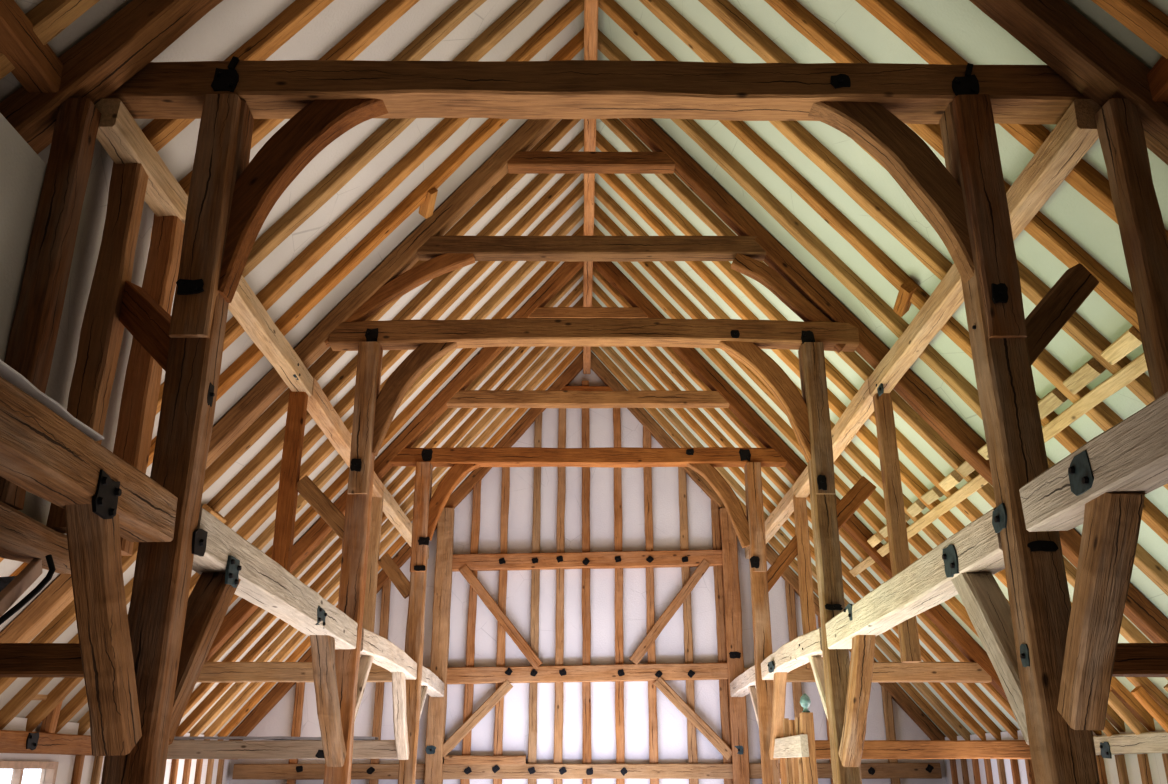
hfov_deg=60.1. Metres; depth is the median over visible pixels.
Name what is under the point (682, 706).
brace
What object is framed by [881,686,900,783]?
wooden post
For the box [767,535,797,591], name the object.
strut
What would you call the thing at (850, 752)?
knee brace
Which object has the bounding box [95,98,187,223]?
diagonal brace
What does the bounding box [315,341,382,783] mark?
post
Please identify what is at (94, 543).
knee brace
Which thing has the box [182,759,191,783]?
wooden post
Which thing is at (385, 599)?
wooden post
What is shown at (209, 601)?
knee brace
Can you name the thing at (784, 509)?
plate
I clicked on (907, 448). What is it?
rafter
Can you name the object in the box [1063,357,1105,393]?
block
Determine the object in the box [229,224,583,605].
rafter
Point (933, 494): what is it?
block
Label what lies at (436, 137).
rafter
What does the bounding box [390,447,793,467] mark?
tie beam
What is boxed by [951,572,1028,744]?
knee brace
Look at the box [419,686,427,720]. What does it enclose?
knee brace
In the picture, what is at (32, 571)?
rafter
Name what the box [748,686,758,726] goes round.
knee brace
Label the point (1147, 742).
wall plate
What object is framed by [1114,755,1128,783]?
wooden post
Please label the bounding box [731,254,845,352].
brace
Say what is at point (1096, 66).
rafter
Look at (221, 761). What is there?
wooden post
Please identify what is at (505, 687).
brace
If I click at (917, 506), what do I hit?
block
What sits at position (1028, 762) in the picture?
wooden post
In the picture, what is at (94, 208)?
wall
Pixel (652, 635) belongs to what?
brace
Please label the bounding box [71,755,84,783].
wooden post
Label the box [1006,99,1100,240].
diagonal brace
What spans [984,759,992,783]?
wooden post
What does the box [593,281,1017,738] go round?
rafter
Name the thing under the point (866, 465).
rafter
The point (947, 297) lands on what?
purlin
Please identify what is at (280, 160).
brace
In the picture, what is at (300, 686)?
wooden post
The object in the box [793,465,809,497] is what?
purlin
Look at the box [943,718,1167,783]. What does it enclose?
wall
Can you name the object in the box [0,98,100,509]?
wooden post
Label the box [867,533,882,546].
block
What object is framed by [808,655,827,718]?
knee brace
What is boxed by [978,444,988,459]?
block
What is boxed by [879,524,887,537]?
block
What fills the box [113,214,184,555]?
wooden post
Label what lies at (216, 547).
horizontal beam
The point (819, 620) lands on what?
wooden post
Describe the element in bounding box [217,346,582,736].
rafter
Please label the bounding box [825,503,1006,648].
horizontal beam
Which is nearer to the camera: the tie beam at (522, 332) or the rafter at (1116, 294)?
the rafter at (1116, 294)
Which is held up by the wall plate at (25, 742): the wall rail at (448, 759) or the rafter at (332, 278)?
the rafter at (332, 278)
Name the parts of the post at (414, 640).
iron plate, iron plate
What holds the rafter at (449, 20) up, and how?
on the wall plate at (25, 742)
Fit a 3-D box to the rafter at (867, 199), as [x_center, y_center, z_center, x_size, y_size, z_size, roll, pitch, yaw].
[3.755,-1.228,10.423,7.448,8.745,0.179,0,-21,0]
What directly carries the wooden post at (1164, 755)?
on the floor
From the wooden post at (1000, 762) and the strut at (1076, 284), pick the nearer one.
the strut at (1076, 284)
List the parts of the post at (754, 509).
iron plate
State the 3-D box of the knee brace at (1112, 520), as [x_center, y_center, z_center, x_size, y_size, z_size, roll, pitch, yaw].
[2.816,1.174,5.545,0.221,1.276,1.017,0,-21,0]
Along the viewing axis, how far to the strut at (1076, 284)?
7.06 m
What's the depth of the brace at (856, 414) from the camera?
13.39 m
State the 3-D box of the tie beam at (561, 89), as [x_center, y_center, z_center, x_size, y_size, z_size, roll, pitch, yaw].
[0.118,-2.260,7.578,7.524,0.347,0.379,0,-21,0]
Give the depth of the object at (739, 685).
18.64 m
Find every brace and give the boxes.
[64,504,141,755]
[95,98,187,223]
[169,572,240,744]
[218,99,387,302]
[310,635,346,766]
[324,253,474,346]
[354,655,373,722]
[372,342,457,456]
[392,672,408,759]
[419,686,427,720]
[427,464,480,540]
[443,679,512,756]
[459,565,541,668]
[629,559,710,664]
[654,677,731,759]
[686,463,749,548]
[719,341,810,462]
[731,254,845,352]
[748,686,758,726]
[769,672,787,759]
[808,102,973,283]
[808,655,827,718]
[838,635,875,766]
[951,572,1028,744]
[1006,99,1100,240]
[1057,492,1144,730]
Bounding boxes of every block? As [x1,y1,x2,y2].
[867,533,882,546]
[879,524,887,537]
[906,499,925,516]
[921,486,943,504]
[939,470,962,491]
[957,461,974,476]
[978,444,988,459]
[1038,388,1067,419]
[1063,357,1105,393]
[1101,326,1141,364]
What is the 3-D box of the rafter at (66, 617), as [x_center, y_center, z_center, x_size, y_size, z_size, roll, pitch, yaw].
[-3.580,-0.195,13.188,7.450,8.744,0.178,0,-21,0]
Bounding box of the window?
[0,761,58,783]
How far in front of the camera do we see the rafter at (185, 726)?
18.77 m
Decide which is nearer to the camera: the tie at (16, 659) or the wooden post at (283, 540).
the tie at (16, 659)
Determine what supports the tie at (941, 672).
attached to the post at (754, 509)
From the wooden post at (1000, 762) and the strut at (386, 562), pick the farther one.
the wooden post at (1000, 762)
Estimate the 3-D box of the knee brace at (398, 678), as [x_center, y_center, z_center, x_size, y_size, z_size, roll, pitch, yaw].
[-2.762,4.843,15.203,0.186,1.302,1.084,0,-21,-1]
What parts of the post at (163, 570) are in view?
iron plate, iron plate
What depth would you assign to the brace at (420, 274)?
12.83 m
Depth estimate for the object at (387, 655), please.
13.40 m
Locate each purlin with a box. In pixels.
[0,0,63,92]
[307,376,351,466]
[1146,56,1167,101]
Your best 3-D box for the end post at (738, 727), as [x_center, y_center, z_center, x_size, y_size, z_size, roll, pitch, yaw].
[3.150,5.876,20.928,0.358,7.050,0.305,0,-21,0]
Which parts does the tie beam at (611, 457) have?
iron plate, iron plate, iron plate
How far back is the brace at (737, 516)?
17.00 m
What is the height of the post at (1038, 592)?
6.310 m
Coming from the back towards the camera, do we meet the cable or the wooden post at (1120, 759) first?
the wooden post at (1120, 759)
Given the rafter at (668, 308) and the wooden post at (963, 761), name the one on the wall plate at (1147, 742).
the rafter at (668, 308)
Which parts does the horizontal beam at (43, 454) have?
iron plate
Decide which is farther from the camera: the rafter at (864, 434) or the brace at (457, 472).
the brace at (457, 472)
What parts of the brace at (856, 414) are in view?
iron plate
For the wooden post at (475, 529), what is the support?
on the floor
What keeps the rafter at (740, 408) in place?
on the wall plate at (1147, 742)
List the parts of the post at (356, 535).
iron plate, iron plate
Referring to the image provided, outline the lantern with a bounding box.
[800,693,810,711]
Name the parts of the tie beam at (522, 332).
iron plate, iron plate, iron plate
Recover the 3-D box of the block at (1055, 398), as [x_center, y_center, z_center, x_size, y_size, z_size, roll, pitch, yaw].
[4.760,0.116,10.330,0.164,0.174,0.517,0,-21,0]
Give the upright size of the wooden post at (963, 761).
1.890 m
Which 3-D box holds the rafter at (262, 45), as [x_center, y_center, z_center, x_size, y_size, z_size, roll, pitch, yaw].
[-3.569,-2.045,8.263,7.447,8.749,0.178,0,-21,0]
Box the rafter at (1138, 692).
[1131,686,1167,732]
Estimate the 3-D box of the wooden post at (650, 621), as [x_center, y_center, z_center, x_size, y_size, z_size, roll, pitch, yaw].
[1.418,4.981,21.383,0.194,9.045,0.147,0,-21,0]
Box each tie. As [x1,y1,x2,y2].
[0,643,83,676]
[167,740,396,758]
[197,662,391,682]
[773,662,991,682]
[815,740,1030,758]
[1112,643,1167,676]
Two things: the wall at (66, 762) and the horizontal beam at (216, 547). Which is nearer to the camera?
the horizontal beam at (216, 547)
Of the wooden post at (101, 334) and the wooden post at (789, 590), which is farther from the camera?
the wooden post at (789, 590)
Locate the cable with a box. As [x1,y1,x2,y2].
[0,554,55,624]
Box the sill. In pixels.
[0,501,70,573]
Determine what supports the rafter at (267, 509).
on the wall plate at (25, 742)
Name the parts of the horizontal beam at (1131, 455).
iron plate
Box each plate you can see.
[0,730,92,755]
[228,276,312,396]
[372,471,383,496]
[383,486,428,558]
[745,485,793,558]
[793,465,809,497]
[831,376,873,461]
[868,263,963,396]
[1093,731,1167,758]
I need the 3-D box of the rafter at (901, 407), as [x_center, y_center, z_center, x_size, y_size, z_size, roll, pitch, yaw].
[3.752,-0.198,13.200,7.444,8.747,0.181,0,-21,0]
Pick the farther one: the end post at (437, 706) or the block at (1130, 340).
the end post at (437, 706)
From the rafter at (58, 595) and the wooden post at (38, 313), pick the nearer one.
the wooden post at (38, 313)
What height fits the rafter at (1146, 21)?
8.746 m
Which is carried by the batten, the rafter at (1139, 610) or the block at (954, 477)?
the block at (954, 477)
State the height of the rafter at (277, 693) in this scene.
8.804 m
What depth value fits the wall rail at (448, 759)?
20.32 m
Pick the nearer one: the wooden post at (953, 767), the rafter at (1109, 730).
the rafter at (1109, 730)
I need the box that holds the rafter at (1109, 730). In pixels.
[1103,719,1119,736]
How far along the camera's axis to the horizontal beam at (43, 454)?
5.00 m
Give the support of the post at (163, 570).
on the floor
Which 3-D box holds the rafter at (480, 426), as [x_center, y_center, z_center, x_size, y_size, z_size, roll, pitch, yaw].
[-3.591,2.329,19.961,7.442,8.744,0.178,0,-21,0]
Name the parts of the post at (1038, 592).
iron plate, iron plate, iron plate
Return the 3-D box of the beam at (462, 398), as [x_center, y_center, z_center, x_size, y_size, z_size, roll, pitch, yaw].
[0.092,0.129,17.677,5.070,0.269,0.233,0,-21,0]
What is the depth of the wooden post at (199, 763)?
18.68 m
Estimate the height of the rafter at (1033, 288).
8.752 m
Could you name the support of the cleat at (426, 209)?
attached to the rafter at (332, 278)
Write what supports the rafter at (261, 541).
on the wall plate at (25, 742)
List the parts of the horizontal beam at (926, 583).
iron plate, iron plate, iron plate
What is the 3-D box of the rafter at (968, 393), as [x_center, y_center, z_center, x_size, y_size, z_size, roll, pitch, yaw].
[3.755,-0.711,11.834,7.444,8.753,0.179,0,-21,0]
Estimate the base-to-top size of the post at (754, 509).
6.590 m
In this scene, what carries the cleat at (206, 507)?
attached to the rafter at (35, 685)
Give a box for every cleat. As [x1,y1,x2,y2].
[202,504,226,522]
[419,188,437,218]
[893,279,916,316]
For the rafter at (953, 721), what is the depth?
20.66 m
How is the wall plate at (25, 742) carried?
attached to the wall
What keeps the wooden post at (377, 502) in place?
on the tie at (218, 672)
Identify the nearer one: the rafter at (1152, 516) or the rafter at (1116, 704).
the rafter at (1152, 516)
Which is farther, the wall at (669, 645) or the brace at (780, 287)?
the wall at (669, 645)
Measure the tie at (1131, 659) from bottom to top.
0.189 m
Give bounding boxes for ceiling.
[0,0,583,736]
[591,0,1167,736]
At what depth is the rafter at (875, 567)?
17.72 m
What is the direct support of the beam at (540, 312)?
attached to the rafter at (740, 408)
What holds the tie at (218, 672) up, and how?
attached to the post at (414, 640)
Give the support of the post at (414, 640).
on the floor
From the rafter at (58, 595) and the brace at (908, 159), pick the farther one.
the rafter at (58, 595)
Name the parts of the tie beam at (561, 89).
plate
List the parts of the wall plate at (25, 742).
iron plate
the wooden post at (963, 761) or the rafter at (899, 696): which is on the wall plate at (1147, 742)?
the rafter at (899, 696)
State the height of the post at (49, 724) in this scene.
0.570 m
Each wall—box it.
[0,113,153,534]
[0,717,230,783]
[228,369,945,783]
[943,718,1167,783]
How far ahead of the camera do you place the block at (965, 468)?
12.49 m
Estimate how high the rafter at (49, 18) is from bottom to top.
8.752 m
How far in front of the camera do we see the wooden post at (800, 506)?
16.53 m
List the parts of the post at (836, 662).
iron plate, iron plate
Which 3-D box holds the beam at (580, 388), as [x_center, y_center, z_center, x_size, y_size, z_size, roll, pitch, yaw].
[0.082,-0.036,23.234,1.530,0.189,0.163,0,-21,0]
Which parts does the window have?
glass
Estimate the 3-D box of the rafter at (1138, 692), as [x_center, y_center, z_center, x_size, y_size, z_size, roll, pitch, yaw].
[7.013,3.918,12.377,0.495,0.603,0.135,0,-21,0]
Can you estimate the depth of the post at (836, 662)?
11.68 m
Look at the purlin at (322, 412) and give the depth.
13.47 m
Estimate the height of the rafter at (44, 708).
8.747 m
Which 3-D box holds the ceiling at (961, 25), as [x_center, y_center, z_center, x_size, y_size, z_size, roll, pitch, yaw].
[3.791,-1.264,10.623,7.400,8.832,25.000,0,-21,0]
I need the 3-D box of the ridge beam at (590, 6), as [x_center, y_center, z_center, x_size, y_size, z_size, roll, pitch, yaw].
[0.085,-3.773,14.809,0.181,0.273,18.500,0,-21,0]
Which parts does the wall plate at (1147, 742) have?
iron plate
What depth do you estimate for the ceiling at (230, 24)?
11.78 m
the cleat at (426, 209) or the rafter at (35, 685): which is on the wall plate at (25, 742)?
the rafter at (35, 685)
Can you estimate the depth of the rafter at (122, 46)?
7.18 m
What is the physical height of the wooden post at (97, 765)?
1.890 m
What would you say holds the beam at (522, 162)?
attached to the rafter at (58, 595)
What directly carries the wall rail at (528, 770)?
attached to the wooden post at (586, 613)
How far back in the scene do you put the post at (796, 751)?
13.81 m
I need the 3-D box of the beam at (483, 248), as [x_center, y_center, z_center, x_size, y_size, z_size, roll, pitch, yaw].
[0.112,-1.857,13.079,4.490,0.269,0.250,0,-21,0]
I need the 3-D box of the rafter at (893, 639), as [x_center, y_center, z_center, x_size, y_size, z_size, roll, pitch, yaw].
[3.735,2.318,19.978,7.449,8.748,0.183,0,-21,0]
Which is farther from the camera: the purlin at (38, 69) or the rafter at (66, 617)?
the rafter at (66, 617)
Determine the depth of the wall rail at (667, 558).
21.75 m
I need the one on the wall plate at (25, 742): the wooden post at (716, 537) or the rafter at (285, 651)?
the rafter at (285, 651)
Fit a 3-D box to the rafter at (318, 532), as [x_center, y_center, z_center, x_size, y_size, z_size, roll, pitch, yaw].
[-3.589,1.401,17.193,7.517,8.805,0.272,0,-21,0]
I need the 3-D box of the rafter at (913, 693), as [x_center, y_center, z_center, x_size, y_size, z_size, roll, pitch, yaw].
[3.735,2.864,21.364,7.448,8.752,0.184,0,-21,0]
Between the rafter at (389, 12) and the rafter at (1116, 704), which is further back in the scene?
the rafter at (1116, 704)
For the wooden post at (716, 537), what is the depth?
21.32 m
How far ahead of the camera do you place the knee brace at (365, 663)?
11.99 m
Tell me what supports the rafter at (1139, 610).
on the wall plate at (1147, 742)
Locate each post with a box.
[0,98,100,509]
[40,700,62,732]
[46,162,147,533]
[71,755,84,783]
[90,756,102,783]
[101,94,253,783]
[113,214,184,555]
[169,759,178,783]
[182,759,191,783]
[194,759,202,783]
[205,759,213,783]
[216,759,224,783]
[271,390,307,572]
[286,682,304,783]
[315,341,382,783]
[360,495,383,657]
[369,578,390,783]
[398,462,432,783]
[424,508,454,783]
[460,479,480,783]
[493,446,510,783]
[528,412,541,783]
[553,408,565,783]
[582,381,591,783]
[613,408,624,783]
[643,425,658,783]
[678,467,698,783]
[711,498,732,783]
[719,508,749,783]
[744,462,779,783]
[773,712,817,783]
[785,580,802,716]
[793,495,816,667]
[798,342,861,783]
[818,616,832,783]
[873,392,921,662]
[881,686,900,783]
[939,94,1099,783]
[949,759,957,783]
[960,759,969,783]
[972,759,980,783]
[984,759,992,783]
[997,759,1006,783]
[1010,759,1020,783]
[1025,759,1034,783]
[1094,98,1167,399]
[1096,755,1107,783]
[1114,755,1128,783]
[1137,754,1152,783]
[1162,753,1167,782]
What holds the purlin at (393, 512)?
attached to the rafter at (318, 532)
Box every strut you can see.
[119,281,170,370]
[296,475,344,539]
[378,553,409,598]
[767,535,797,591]
[836,476,875,528]
[1025,263,1098,364]
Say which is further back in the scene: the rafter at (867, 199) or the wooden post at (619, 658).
the wooden post at (619, 658)
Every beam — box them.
[0,376,177,541]
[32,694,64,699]
[106,56,1086,123]
[192,506,357,649]
[328,318,858,351]
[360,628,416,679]
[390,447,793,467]
[417,236,765,261]
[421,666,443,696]
[446,390,728,407]
[508,151,674,173]
[529,307,647,317]
[562,386,612,390]
[583,0,597,373]
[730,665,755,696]
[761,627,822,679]
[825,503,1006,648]
[1019,392,1167,531]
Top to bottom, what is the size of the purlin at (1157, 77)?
0.252 m
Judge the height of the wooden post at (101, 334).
2.840 m
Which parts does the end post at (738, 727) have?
iron plate, iron plate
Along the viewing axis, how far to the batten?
10.35 m
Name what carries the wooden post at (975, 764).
on the floor
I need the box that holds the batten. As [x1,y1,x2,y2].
[849,352,1147,576]
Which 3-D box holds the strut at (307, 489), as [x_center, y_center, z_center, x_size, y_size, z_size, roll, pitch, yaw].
[-3.032,1.366,11.839,0.766,0.772,0.144,2,-21,-4]
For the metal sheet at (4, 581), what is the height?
0.269 m
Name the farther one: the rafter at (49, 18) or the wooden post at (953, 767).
the wooden post at (953, 767)
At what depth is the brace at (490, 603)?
21.31 m
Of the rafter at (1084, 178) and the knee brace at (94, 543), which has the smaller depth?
the knee brace at (94, 543)
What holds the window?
in the wall
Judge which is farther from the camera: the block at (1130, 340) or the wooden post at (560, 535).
the wooden post at (560, 535)
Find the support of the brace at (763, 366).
attached to the post at (836, 662)
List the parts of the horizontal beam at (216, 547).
iron plate, iron plate, iron plate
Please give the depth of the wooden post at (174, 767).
17.54 m
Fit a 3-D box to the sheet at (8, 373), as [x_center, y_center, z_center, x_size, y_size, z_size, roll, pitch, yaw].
[-2.638,-0.038,4.546,0.200,0.110,1.700,0,-21,0]
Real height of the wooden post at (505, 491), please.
8.514 m
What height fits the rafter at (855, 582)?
8.747 m
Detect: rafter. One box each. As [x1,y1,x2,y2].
[0,0,99,79]
[0,0,222,153]
[0,0,583,561]
[0,119,560,642]
[0,119,580,694]
[0,129,583,729]
[10,28,583,575]
[25,173,580,731]
[55,179,583,732]
[77,203,583,734]
[142,0,333,151]
[150,0,419,239]
[175,297,582,736]
[182,280,582,717]
[189,347,558,736]
[196,267,582,682]
[203,347,572,739]
[205,262,583,661]
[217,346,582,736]
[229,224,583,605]
[229,352,582,736]
[242,0,543,276]
[392,0,486,60]
[591,347,957,739]
[591,352,945,739]
[592,296,1001,739]
[593,225,978,636]
[593,261,1008,702]
[593,266,1016,721]
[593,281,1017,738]
[594,182,1124,731]
[594,202,1101,734]
[596,130,1167,714]
[598,0,1167,543]
[598,29,1167,595]
[599,174,1154,730]
[600,118,1167,679]
[601,347,971,739]
[616,346,985,739]
[618,118,1167,642]
[639,0,1167,489]
[698,0,1154,405]
[764,0,1139,331]
[855,0,1167,239]
[970,0,1167,164]
[1091,0,1167,58]
[1103,719,1119,736]
[1108,691,1148,734]
[1131,686,1167,732]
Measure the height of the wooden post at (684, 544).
8.137 m
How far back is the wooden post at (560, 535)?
21.50 m
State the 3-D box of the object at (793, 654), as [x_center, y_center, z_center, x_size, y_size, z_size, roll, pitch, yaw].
[2.843,3.567,13.680,0.343,0.322,4.697,0,-20,1]
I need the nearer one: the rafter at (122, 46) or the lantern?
the rafter at (122, 46)
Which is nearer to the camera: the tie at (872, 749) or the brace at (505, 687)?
the tie at (872, 749)
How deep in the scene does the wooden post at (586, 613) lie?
21.51 m
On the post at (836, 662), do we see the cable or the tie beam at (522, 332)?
the tie beam at (522, 332)
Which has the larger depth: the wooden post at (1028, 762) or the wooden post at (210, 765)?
the wooden post at (210, 765)
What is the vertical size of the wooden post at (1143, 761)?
1.890 m
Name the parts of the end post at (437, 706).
iron plate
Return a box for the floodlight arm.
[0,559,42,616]
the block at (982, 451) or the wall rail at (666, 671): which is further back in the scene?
the wall rail at (666, 671)
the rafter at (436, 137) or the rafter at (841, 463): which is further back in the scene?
the rafter at (841, 463)
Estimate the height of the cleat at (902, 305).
0.235 m
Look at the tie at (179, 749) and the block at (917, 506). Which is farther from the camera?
the tie at (179, 749)
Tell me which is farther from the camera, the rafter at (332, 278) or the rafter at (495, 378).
the rafter at (495, 378)
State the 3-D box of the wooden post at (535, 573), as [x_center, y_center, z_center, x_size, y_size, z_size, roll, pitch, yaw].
[-1.042,4.841,21.430,0.197,9.340,0.143,0,-21,0]
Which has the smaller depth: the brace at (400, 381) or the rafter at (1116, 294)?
the rafter at (1116, 294)
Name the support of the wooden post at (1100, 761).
on the floor
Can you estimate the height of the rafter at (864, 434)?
8.751 m
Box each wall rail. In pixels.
[232,763,941,779]
[444,755,525,764]
[446,662,727,683]
[452,550,722,571]
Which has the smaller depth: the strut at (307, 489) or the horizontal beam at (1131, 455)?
the horizontal beam at (1131, 455)
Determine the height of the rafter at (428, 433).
8.745 m
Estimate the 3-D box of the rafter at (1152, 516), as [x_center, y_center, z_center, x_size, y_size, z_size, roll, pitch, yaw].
[3.756,-0.988,11.116,7.445,8.749,0.179,0,-21,0]
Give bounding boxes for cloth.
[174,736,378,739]
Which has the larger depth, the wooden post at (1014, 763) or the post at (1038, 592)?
the wooden post at (1014, 763)
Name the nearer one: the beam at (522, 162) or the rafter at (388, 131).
the rafter at (388, 131)
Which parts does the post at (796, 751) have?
gate rail, gate post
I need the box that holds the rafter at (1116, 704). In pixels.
[1108,691,1148,734]
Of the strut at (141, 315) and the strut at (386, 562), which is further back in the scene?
the strut at (386, 562)
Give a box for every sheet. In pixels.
[0,360,103,440]
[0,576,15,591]
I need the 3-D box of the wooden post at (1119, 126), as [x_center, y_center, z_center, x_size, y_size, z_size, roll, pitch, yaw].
[3.772,0.838,6.097,0.218,6.100,0.255,0,-21,0]
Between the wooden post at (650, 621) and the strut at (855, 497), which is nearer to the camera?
the strut at (855, 497)

